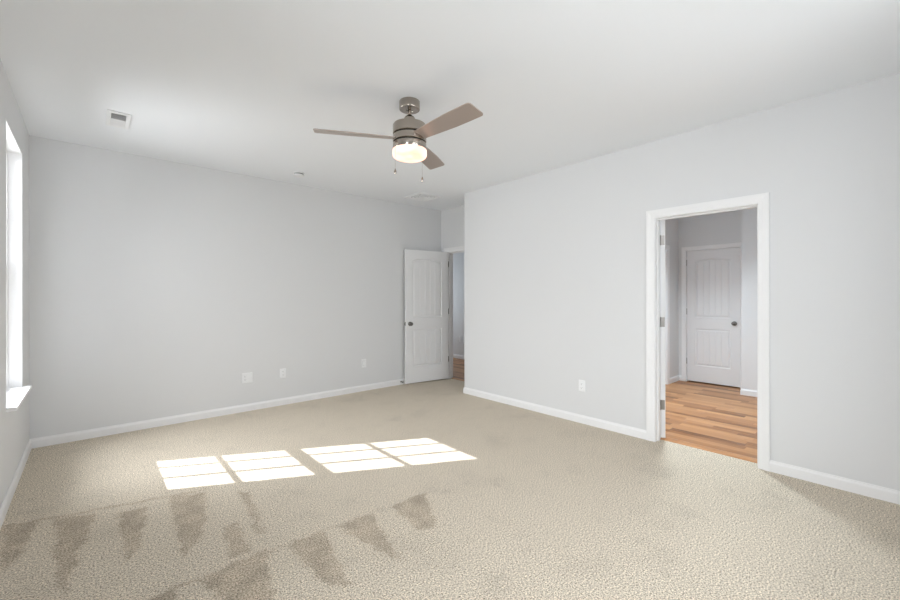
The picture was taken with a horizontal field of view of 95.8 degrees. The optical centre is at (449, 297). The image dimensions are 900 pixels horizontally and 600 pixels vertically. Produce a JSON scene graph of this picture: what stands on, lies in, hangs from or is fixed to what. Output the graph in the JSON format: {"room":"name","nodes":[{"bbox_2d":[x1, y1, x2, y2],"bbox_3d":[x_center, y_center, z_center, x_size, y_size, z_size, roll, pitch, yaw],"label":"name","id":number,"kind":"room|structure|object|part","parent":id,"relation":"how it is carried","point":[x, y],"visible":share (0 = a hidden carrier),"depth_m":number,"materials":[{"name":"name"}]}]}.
{"room":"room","nodes":[
{"label":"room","id":0,"kind":"room"},
{"bbox_2d":[0,59,29,506],"bbox_3d":[-1.937,-0.047,1.465,0.165,2.743,5.683,0,0,-42],"label":"wall","id":1,"kind":"structure","parent":0,"point":[14,425],"depth_m":2.77,"materials":[{"name":"white paint"}]},
{"bbox_2d":[0,439,31,528],"bbox_3d":[-1.882,1.282,1.539,0.014,0.084,5.403,0,0,-42],"label":"baseboard","id":2,"kind":"structure","parent":1,"relation":"attached to","point":[9,495],"depth_m":2.75,"materials":[{"name":"white paint"}]},
{"bbox_2d":[6,120,31,411],"bbox_3d":[-3.155,-0.192,2.822,0.290,1.876,0.877,0,0,-42],"label":"window","id":3,"kind":"structure","parent":1,"relation":"in","point":[16,392],"depth_m":3.15,"materials":[{"name":"white paint"}]},
{"bbox_3d":[-3.144,0.248,2.821,0.020,0.861,0.769,0,0,-42],"label":"sash","id":4,"kind":"part","parent":3,"relation":"part of","materials":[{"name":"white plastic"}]},
{"bbox_3d":[-3.154,-0.208,2.812,0.049,1.818,0.813,0,0,-42],"label":"frame","id":5,"kind":"part","parent":3,"relation":"part of","materials":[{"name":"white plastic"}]},
{"bbox_2d":[29,135,440,438],"bbox_3d":[-1.907,-0.047,5.204,4.836,2.743,0.115,0,0,-42],"label":"wall","id":6,"kind":"structure","parent":0,"point":[155,284],"depth_m":4.38,"materials":[{"name":"white paint"}]},
{"bbox_2d":[30,378,404,448],"bbox_3d":[-1.906,1.282,5.117,4.722,0.084,0.014,0,0,-42],"label":"baseboard","id":7,"kind":"structure","parent":6,"relation":"attached to","point":[140,425],"depth_m":4.36,"materials":[{"name":"white paint"}]},
{"bbox_2d":[242,372,252,383],"bbox_3d":[-2.353,0.939,4.721,0.116,0.118,0.016,0,0,-42],"label":"outlet plate","id":8,"kind":"object","parent":6,"relation":"attached to","point":[246,377],"visible":1,"depth_m":4.72,"materials":[{"name":"white plastic"}]},
{"bbox_2d":[280,368,285,377],"bbox_3d":[-2.051,0.936,4.992,0.074,0.118,0.009,0,0,-42],"label":"outlet plate","id":9,"kind":"object","parent":6,"relation":"attached to","point":[282,371],"visible":1,"depth_m":4.99,"materials":[{"name":"white plastic"}]},
{"bbox_2d":[361,359,365,367],"bbox_3d":[-1.214,0.933,5.733,0.074,0.118,0.010,0,0,-42],"label":"outlet plate","id":10,"kind":"object","parent":6,"relation":"attached to","point":[363,361],"visible":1,"depth_m":5.72,"materials":[{"name":"white plastic"}]},
{"bbox_2d":[404,249,447,383],"bbox_3d":[-0.358,0.293,6.332,0.783,2.022,0.161,0,0,-34],"label":"door","id":11,"kind":"structure","parent":6,"relation":"in","point":[426,272],"depth_m":6.31,"materials":[{"name":"white paint"}]},
{"bbox_2d":[0,358,899,599],"bbox_3d":[0.115,1.381,4.842,7.782,0.120,8.100,0,0,-42],"label":"floor","id":12,"kind":"structure","parent":0,"point":[426,490],"depth_m":2.49,"materials":[{"name":"carpet"}]},
{"bbox_2d":[660,437,756,462],"bbox_3d":[2.238,1.314,3.523,0.100,0.010,0.758,0,0,-42],"label":"threshold","id":13,"kind":"object","parent":12,"relation":"on","point":[677,441],"visible":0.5,"depth_m":3.49,"materials":[{"name":"brown wood"}]},
{"bbox_2d":[0,0,899,210],"bbox_3d":[0.111,-1.482,4.842,7.782,0.120,8.100,0,0,-42],"label":"ceiling","id":14,"kind":"structure","parent":0,"point":[244,87],"depth_m":2.57,"materials":[{"name":"white paint"}]},
{"bbox_2d":[105,109,131,129],"bbox_3d":[-2.650,-1.414,3.248,0.148,0.008,0.356,0,0,-42],"label":"ceiling vent","id":15,"kind":"object","parent":14,"relation":"in","point":[113,118],"visible":1,"depth_m":3.23,"materials":[{"name":"white plastic"}]},
{"bbox_2d":[293,171,304,177],"bbox_3d":[-1.730,-1.397,4.652,0.134,0.044,0.134,0,0,-42],"label":"smoke detector","id":16,"kind":"object","parent":14,"relation":"attached to","point":[298,174],"visible":1,"depth_m":4.61,"materials":[{"name":"white plastic"}]},
{"bbox_2d":[313,97,482,181],"bbox_3d":[-0.217,-1.142,2.854,1.202,0.559,1.073,0,0,-42],"label":"ceiling fan","id":17,"kind":"object","parent":14,"relation":"hanging from","point":[410,134],"visible":1,"depth_m":2.85,"materials":[{"name":"brown wood"}]},
{"bbox_3d":[-0.663,-1.147,2.869,0.569,0.007,0.144,0,12,-14],"label":"blade","id":18,"kind":"part","parent":17,"relation":"part of","materials":[{"name":"beige wood"}]},
{"bbox_3d":[-0.293,-1.038,2.958,0.248,0.059,0.248,0,0,-42],"label":"lamp shade","id":19,"kind":"part","parent":17,"relation":"part of","materials":[{"name":"white glass"}]},
{"bbox_3d":[-0.189,-1.148,3.322,0.144,0.007,0.569,-13,-4,16],"label":"blade","id":20,"kind":"part","parent":17,"relation":"part of","materials":[{"name":"beige wood"}]},
{"bbox_3d":[-0.032,-1.148,2.683,0.144,0.007,0.569,17,-12,-42],"label":"blade","id":21,"kind":"part","parent":17,"relation":"part of","materials":[{"name":"beige wood"}]},
{"bbox_2d":[404,192,441,201],"bbox_3d":[-0.384,-1.415,5.763,0.380,0.012,0.380,0,0,-42],"label":"ceiling vent","id":22,"kind":"object","parent":14,"relation":"in","point":[420,196],"visible":1,"depth_m":5.75,"materials":[{"name":"white plastic"}]},
{"bbox_2d":[441,205,463,251],"bbox_3d":[-0.100,-0.050,6.724,0.115,2.743,5.000,0,0,-42],"label":"wall","id":23,"kind":"structure","parent":0,"point":[452,219],"depth_m":6.48,"materials":[{"name":"white paint"}]},
{"bbox_2d":[444,246,463,378],"bbox_3d":[0.262,0.266,6.316,0.152,2.110,0.930,0,0,-42],"label":"door frame","id":24,"kind":"structure","parent":23,"relation":"attached to","point":[460,249],"depth_m":6.60,"materials":[{"name":"white paint"}]},
{"bbox_2d":[453,252,463,354],"bbox_3d":[1.117,-0.051,7.801,0.115,2.743,5.000,0,0,-42],"label":"wall","id":25,"kind":"structure","parent":0,"point":[458,258],"depth_m":8.77,"materials":[{"name":"white paint"}]},
{"bbox_2d":[453,354,463,358],"bbox_3d":[1.103,1.278,7.721,0.014,0.084,4.900,0,0,-42],"label":"baseboard","id":26,"kind":"structure","parent":25,"relation":"attached to","point":[458,356],"depth_m":8.75,"materials":[{"name":"white paint"}]},
{"bbox_2d":[660,218,678,377],"bbox_3d":[2.457,-0.053,5.491,3.010,2.743,0.115,0,0,-42],"label":"wall","id":27,"kind":"structure","parent":0,"point":[671,225],"depth_m":6.31,"materials":[{"name":"white paint"}]},
{"bbox_2d":[665,245,669,383],"bbox_3d":[2.971,0.269,5.934,0.841,2.098,0.134,0,0,-42],"label":"door frame","id":28,"kind":"structure","parent":27,"relation":"attached to","point":[667,247],"depth_m":6.14,"materials":[{"name":"white paint"}]},
{"bbox_2d":[670,375,756,396],"bbox_3d":[3.135,1.276,4.728,3.010,0.084,1.925,0,0,-42],"label":"baseboard","id":29,"kind":"structure","parent":27,"relation":"attached to","point":[747,392],"depth_m":5.46,"materials":[{"name":"white paint"}]},
{"bbox_2d":[464,73,899,490],"bbox_3d":[1.870,-0.052,4.061,0.466,2.743,4.520,0,0,-42],"label":"wall","id":30,"kind":"structure","parent":0,"point":[555,259],"depth_m":3.16,"materials":[{"name":"white paint"}]},
{"bbox_2d":[579,380,584,391],"bbox_3d":[1.380,0.929,4.258,0.009,0.118,0.074,0,0,-42],"label":"outlet plate","id":31,"kind":"object","parent":30,"relation":"attached to","point":[581,382],"visible":1,"depth_m":4.25,"materials":[{"name":"white plastic"}]},
{"bbox_2d":[661,220,664,437],"bbox_3d":[2.112,0.296,4.130,0.161,2.022,0.763,0,0,20],"label":"door","id":32,"kind":"structure","parent":30,"relation":"in","point":[662,221],"depth_m":3.78,"materials":[{"name":"white paint"}]},
{"bbox_2d":[463,387,899,504],"bbox_3d":[1.803,1.277,4.115,0.461,0.084,4.374,0,0,-42],"label":"baseboard","id":33,"kind":"structure","parent":30,"relation":"attached to","point":[862,488],"depth_m":3.04,"materials":[{"name":"white paint"}]},
{"bbox_2d":[646,192,769,471],"bbox_3d":[2.167,0.264,3.461,0.152,2.110,0.908,0,0,-42],"label":"door frame","id":34,"kind":"structure","parent":30,"relation":"attached to","point":[761,201],"depth_m":3.46,"materials":[{"name":"white paint"}]},
{"bbox_2d":[678,210,741,374],"bbox_3d":[3.971,-0.055,6.138,0.115,2.743,1.155,0,0,-42],"label":"wall","id":35,"kind":"structure","parent":0,"point":[722,227],"depth_m":6.17,"materials":[{"name":"white paint"}]},
{"bbox_2d":[681,242,741,388],"bbox_3d":[3.967,0.268,6.130,0.134,2.098,0.831,0,0,-42],"label":"door frame","id":36,"kind":"structure","parent":35,"relation":"attached to","point":[684,250],"depth_m":6.36,"materials":[{"name":"white paint"}]},
{"bbox_2d":[686,247,739,386],"bbox_3d":[3.930,0.292,6.096,0.098,2.012,0.715,0,0,-42],"label":"door","id":37,"kind":"structure","parent":35,"relation":"in","point":[713,276],"depth_m":6.09,"materials":[{"name":"white paint"}]},
{"bbox_2d":[742,208,756,389],"bbox_3d":[4.417,-0.056,5.247,0.400,2.743,1.000,0,0,-42],"label":"wall","id":38,"kind":"structure","parent":0,"point":[749,216],"depth_m":5.42,"materials":[{"name":"white paint"}]}
]}

